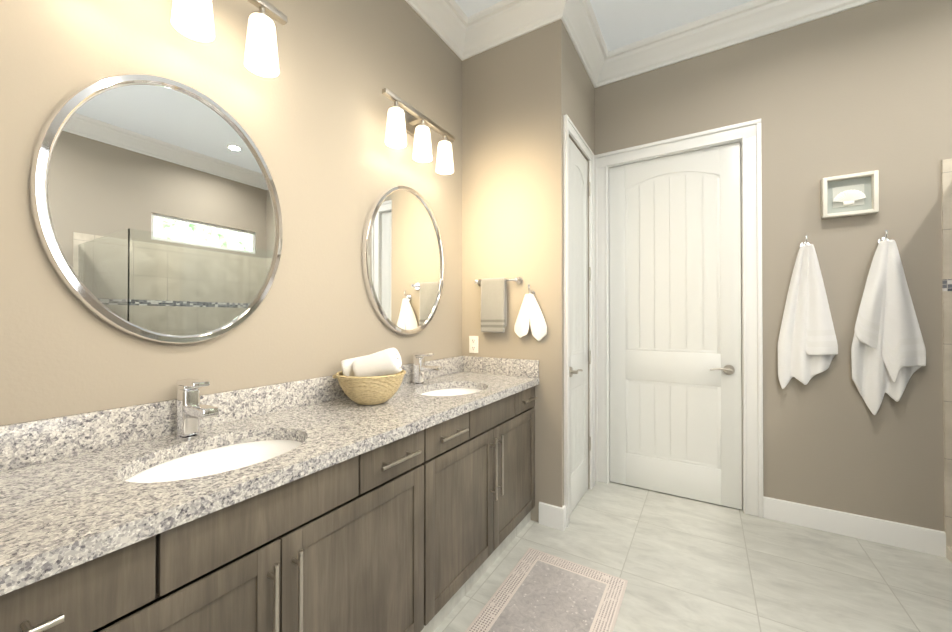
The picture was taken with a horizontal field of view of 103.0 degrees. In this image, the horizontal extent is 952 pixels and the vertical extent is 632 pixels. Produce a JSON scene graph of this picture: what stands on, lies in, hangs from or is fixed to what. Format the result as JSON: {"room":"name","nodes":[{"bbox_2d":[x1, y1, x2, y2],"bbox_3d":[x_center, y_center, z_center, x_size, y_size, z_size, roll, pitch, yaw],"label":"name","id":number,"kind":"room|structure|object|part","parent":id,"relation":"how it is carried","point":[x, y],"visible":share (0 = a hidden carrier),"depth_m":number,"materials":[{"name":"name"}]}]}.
{"room":"bathroom","nodes":[
{"label":"bathroom","id":0,"kind":"room"},
{"bbox_2d":[0,0,461,425],"bbox_3d":[-0.795,-0.347,1.630,0.120,3.250,2.490,0,0,31],"label":"wall","id":1,"kind":"structure","parent":0,"point":[311,118],"depth_m":1.49,"materials":[{"name":"beige paint"}]},
{"bbox_2d":[29,74,282,343],"bbox_3d":[-0.946,-0.330,1.230,0.034,0.840,0.656,0,0,31],"label":"mirror","id":2,"kind":"object","parent":1,"relation":"attached to","point":[155,208],"visible":0.98,"depth_m":1.16,"materials":[{"name":"silver metal"}]},
{"bbox_2d":[171,0,286,77],"bbox_3d":[-0.898,-1.028,1.189,0.163,0.278,0.600,0,0,31],"label":"sconce","id":3,"kind":"object","parent":1,"relation":"attached to","point":[192,19],"visible":1,"depth_m":1.31,"materials":[{"name":"white glass"}]},
{"bbox_3d":[-0.876,-0.973,1.175,0.110,0.168,0.110,0,0,31],"label":"lamp shade","id":4,"kind":"part","parent":3,"relation":"part of","materials":[{"name":"white glass"}]},
{"bbox_3d":[-0.766,-0.971,1.356,0.110,0.168,0.110,0,0,31],"label":"lamp shade","id":5,"kind":"part","parent":3,"relation":"part of","materials":[{"name":"white glass"}]},
{"bbox_2d":[0,356,463,471],"bbox_3d":[-0.703,0.324,1.639,0.020,0.108,2.366,0,0,31],"label":"backsplash","id":6,"kind":"structure","parent":1,"relation":"attached to","point":[36,441],"depth_m":1.12,"materials":[{"name":"grey stone"}]},
{"bbox_2d":[362,185,443,334],"bbox_3d":[-0.384,-0.313,2.156,0.034,0.840,0.656,0,0,31],"label":"mirror","id":7,"kind":"object","parent":1,"relation":"attached to","point":[402,259],"visible":1,"depth_m":2.11,"materials":[{"name":"silver metal"}]},
{"bbox_2d":[382,88,454,174],"bbox_3d":[-0.323,-1.021,2.138,0.163,0.278,0.600,0,0,31],"label":"sconce","id":8,"kind":"object","parent":1,"relation":"attached to","point":[401,121],"visible":1,"depth_m":2.08,"materials":[{"name":"white glass"}]},
{"bbox_3d":[-0.410,-0.967,1.942,0.110,0.168,0.110,0,0,31],"label":"lamp shade","id":9,"kind":"part","parent":8,"relation":"part of","materials":[{"name":"white glass"}]},
{"bbox_3d":[-0.300,-0.966,2.123,0.110,0.168,0.110,0,0,31],"label":"lamp shade","id":10,"kind":"part","parent":8,"relation":"part of","materials":[{"name":"white glass"}]},
{"bbox_3d":[-0.190,-0.965,2.304,0.110,0.168,0.110,0,0,31],"label":"lamp shade","id":11,"kind":"part","parent":8,"relation":"part of","materials":[{"name":"white glass"}]},
{"bbox_2d":[405,0,480,60],"bbox_3d":[-0.617,-1.890,1.691,0.134,0.162,2.220,0,0,31],"label":"crown molding","id":12,"kind":"structure","parent":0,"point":[457,31],"depth_m":2.42,"materials":[{"name":"white wood"}]},
{"bbox_2d":[462,19,594,521],"bbox_3d":[0.400,-0.337,2.905,0.840,3.250,0.930,0,0,31],"label":"wall","id":13,"kind":"structure","parent":0,"point":[522,95],"depth_m":2.44,"materials":[{"name":"beige paint"}]},
{"bbox_2d":[469,336,477,352],"bbox_3d":[-0.016,0.195,2.602,0.072,0.116,0.008,0,0,31],"label":"electrical outlet plate","id":14,"kind":"object","parent":13,"relation":"attached to","point":[473,344],"visible":1,"depth_m":2.60,"materials":[{"name":"white plastic"}]},
{"bbox_2d":[474,277,522,332],"bbox_3d":[0.137,-0.072,2.470,0.338,0.358,0.080,0,0,31],"label":"towel rail","id":15,"kind":"object","parent":13,"relation":"attached to","point":[493,305],"visible":1,"depth_m":2.44,"materials":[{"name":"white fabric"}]},
{"bbox_2d":[481,278,506,332],"bbox_3d":[0.114,-0.070,2.464,0.178,0.354,0.047,0,0,31],"label":"towel","id":16,"kind":"object","parent":15,"relation":"hanging from","point":[493,290],"depth_m":2.44,"materials":[{"name":"grey fabric"}]},
{"bbox_2d":[464,356,538,375],"bbox_3d":[0.151,0.330,2.493,0.553,0.108,0.020,0,0,31],"label":"backsplash","id":17,"kind":"structure","parent":13,"relation":"attached to","point":[502,366],"depth_m":2.47,"materials":[{"name":"grey stone"}]},
{"bbox_2d":[469,0,564,52],"bbox_3d":[0.239,-1.885,2.391,0.570,0.162,0.134,0,0,31],"label":"crown molding","id":18,"kind":"structure","parent":13,"relation":"attached to","point":[504,21],"depth_m":2.41,"materials":[{"name":"white wood"}]},
{"bbox_2d":[514,284,546,340],"bbox_3d":[0.337,-0.021,2.357,0.212,0.354,0.067,0,0,31],"label":"towel","id":19,"kind":"object","parent":13,"relation":"attached to","point":[530,309],"visible":1,"depth_m":2.34,"materials":[{"name":"white fabric"}]},
{"bbox_2d":[539,502,565,530],"bbox_3d":[0.468,1.218,2.320,0.158,0.130,0.050,0,0,31],"label":"baseboard","id":20,"kind":"structure","parent":13,"relation":"attached to","point":[552,516],"depth_m":2.29,"materials":[{"name":"white wood"}]},
{"bbox_2d":[569,138,587,513],"bbox_3d":[0.712,0.061,2.596,0.094,2.432,0.514,0,0,31],"label":"closet door","id":21,"kind":"structure","parent":13,"relation":"in","point":[578,309],"depth_m":2.62,"materials":[{"name":"white wood"}]},
{"bbox_3d":[0.647,0.359,2.453,0.059,0.066,0.143,0,0,31],"label":"lever","id":22,"kind":"part","parent":21,"relation":"part of","materials":[{"name":"silver metal"}]},
{"bbox_2d":[563,114,594,526],"bbox_3d":[0.715,0.026,2.594,0.028,2.518,0.660,0,0,31],"label":"door frame","id":23,"kind":"structure","parent":13,"relation":"attached to","point":[569,127],"depth_m":2.36,"materials":[{"name":"white painted wood"}]},
{"bbox_2d":[557,0,608,79],"bbox_3d":[0.711,-1.884,2.491,0.134,0.162,0.794,0,0,31],"label":"crown molding","id":24,"kind":"structure","parent":13,"relation":"attached to","point":[581,24],"depth_m":2.54,"materials":[{"name":"white wood"}]},
{"bbox_2d":[455,0,751,50],"bbox_3d":[1.164,-2.026,0.997,4.140,0.100,3.420,0,0,31],"label":"ceiling","id":25,"kind":"structure","parent":0,"point":[621,23],"depth_m":2.46,"materials":[{"name":"white paint"}]},
{"bbox_2d":[434,481,951,631],"bbox_3d":[1.164,1.324,0.973,4.140,0.100,3.420,0,0,31],"label":"floor","id":26,"kind":"structure","parent":0,"point":[681,564],"depth_m":1.91,"materials":[{"name":"tile"}]},
{"bbox_2d":[0,384,537,631],"bbox_3d":[-0.461,0.847,1.489,0.586,0.860,2.366,0,0,31],"label":"bathroom vanity","id":27,"kind":"object","parent":26,"relation":"on","point":[324,504],"depth_m":1.09,"materials":[{"name":"dark wood"},{"name":"granite"},{"name":"brushed nickel"}]},
{"bbox_2d":[0,372,538,583],"bbox_3d":[-0.465,0.397,1.494,0.576,0.040,2.366,0,0,31],"label":"countertop","id":28,"kind":"structure","parent":27,"relation":"on","point":[53,511],"depth_m":0.89,"materials":[{"name":"grey stone"}]},
{"bbox_2d":[172,378,219,439],"bbox_3d":[-0.844,0.286,1.146,0.176,0.176,0.062,0,0,31],"label":"faucet","id":29,"kind":"object","parent":28,"relation":"on","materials":[{"name":"silver metal"}]},
{"bbox_2d":[104,428,319,495],"bbox_3d":[-0.701,0.487,1.058,0.410,0.170,0.510,0,0,31],"label":"sink","id":30,"kind":"object","parent":28,"relation":"in","point":[171,470],"depth_m":1.15,"materials":[{"name":"white ceramic"}]},
{"bbox_2d":[332,348,405,404],"bbox_3d":[-0.454,0.256,1.653,0.302,0.242,0.297,0,0,31],"label":"basket","id":31,"kind":"object","parent":28,"relation":"on","point":[374,378],"visible":1,"depth_m":1.57,"materials":[{"name":"wicker"}]},
{"bbox_2d":[412,352,443,383],"bbox_3d":[-0.268,0.293,2.095,0.176,0.176,0.062,0,0,31],"label":"faucet","id":32,"kind":"object","parent":28,"relation":"on","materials":[{"name":"silver metal"}]},
{"bbox_2d":[420,384,483,399],"bbox_3d":[-0.125,0.494,2.007,0.410,0.170,0.510,0,0,31],"label":"sink","id":33,"kind":"object","parent":28,"relation":"in","point":[453,390],"depth_m":2.19,"materials":[{"name":"white ceramic"}]},
{"bbox_2d":[465,548,627,631],"bbox_3d":[0.119,1.272,1.303,0.510,0.007,1.520,0,0,31],"label":"rug","id":34,"kind":"object","parent":26,"relation":"on","point":[538,591],"visible":1,"depth_m":1.70,"materials":[{"name":"grey fabric"}]},
{"bbox_2d":[595,0,951,531],"bbox_3d":[2.385,-0.343,2.186,3.300,3.250,0.140,0,0,31],"label":"wall","id":35,"kind":"structure","parent":0,"point":[864,88],"depth_m":2.24,"materials":[{"name":"beige paint"}]},
{"bbox_2d":[609,142,741,509],"bbox_3d":[1.389,0.062,2.710,0.840,2.432,0.094,0,0,31],"label":"door","id":36,"kind":"structure","parent":35,"relation":"in","point":[675,305],"depth_m":2.70,"materials":[{"name":"white wood"}]},
{"bbox_3d":[1.646,0.360,2.531,0.143,0.066,0.059,0,0,31],"label":"far door lever handle","id":37,"kind":"part","parent":36,"relation":"part of","materials":[{"name":"silver metal"}]},
{"bbox_2d":[594,119,763,517],"bbox_3d":[1.410,0.013,2.746,1.056,2.548,0.148,0,0,31],"label":"door frame","id":38,"kind":"structure","parent":35,"relation":"attached to","point":[747,135],"depth_m":2.48,"materials":[{"name":"white wood"}]},
{"bbox_2d":[591,0,876,87],"bbox_3d":[2.262,-1.887,2.111,3.180,0.162,0.134,0,0,31],"label":"crown molding","id":39,"kind":"structure","parent":35,"relation":"attached to","point":[753,19],"depth_m":2.51,"materials":[{"name":"white"}]},
{"bbox_2d":[778,235,837,388],"bbox_3d":[1.991,-0.019,2.290,0.269,0.922,0.084,0,0,31],"label":"towel","id":40,"kind":"object","parent":35,"relation":"attached to","point":[807,346],"visible":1,"depth_m":2.26,"materials":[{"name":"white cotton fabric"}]},
{"bbox_2d":[821,170,878,218],"bbox_3d":[2.173,-0.702,2.206,0.236,0.236,0.045,0,0,31],"label":"frame","id":41,"kind":"object","parent":35,"relation":"attached to","point":[854,194],"visible":1,"depth_m":2.20,"materials":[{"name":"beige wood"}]},
{"bbox_2d":[763,496,945,556],"bbox_3d":[2.162,1.218,2.219,0.786,0.130,0.015,0,0,31],"label":"baseboard","id":42,"kind":"structure","parent":35,"relation":"attached to","point":[915,538],"depth_m":2.18,"materials":[{"name":"white wood"}]},
{"bbox_2d":[851,230,925,414],"bbox_3d":[2.278,0.039,2.115,0.286,1.018,0.084,0,0,31],"label":"towel","id":43,"kind":"object","parent":35,"relation":"attached to","point":[888,352],"visible":0.98,"depth_m":2.08,"materials":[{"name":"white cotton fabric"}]},
{"bbox_2d":[946,546,951,562],"bbox_3d":[2.575,1.243,0.852,1.338,0.060,1.898,0,0,31],"label":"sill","id":44,"kind":"structure","parent":35,"relation":"attached to","point":[948,553],"depth_m":1.99,"materials":[{"name":"tile"}]},
{"bbox_3d":[2.882,-0.359,-0.058,0.120,3.250,3.180,0,0,31],"label":"wall","id":45,"kind":"structure","parent":0,"visible":0},
{"bbox_2d":[941,158,951,546],"bbox_3d":[3.063,0.220,1.681,1.320,2.117,0.012,0,0,31],"label":"shower wall tile","id":46,"kind":"structure","parent":45,"relation":"attached to","point":[946,174],"depth_m":2.01,"materials":[{"name":"beige tile"}]}
]}

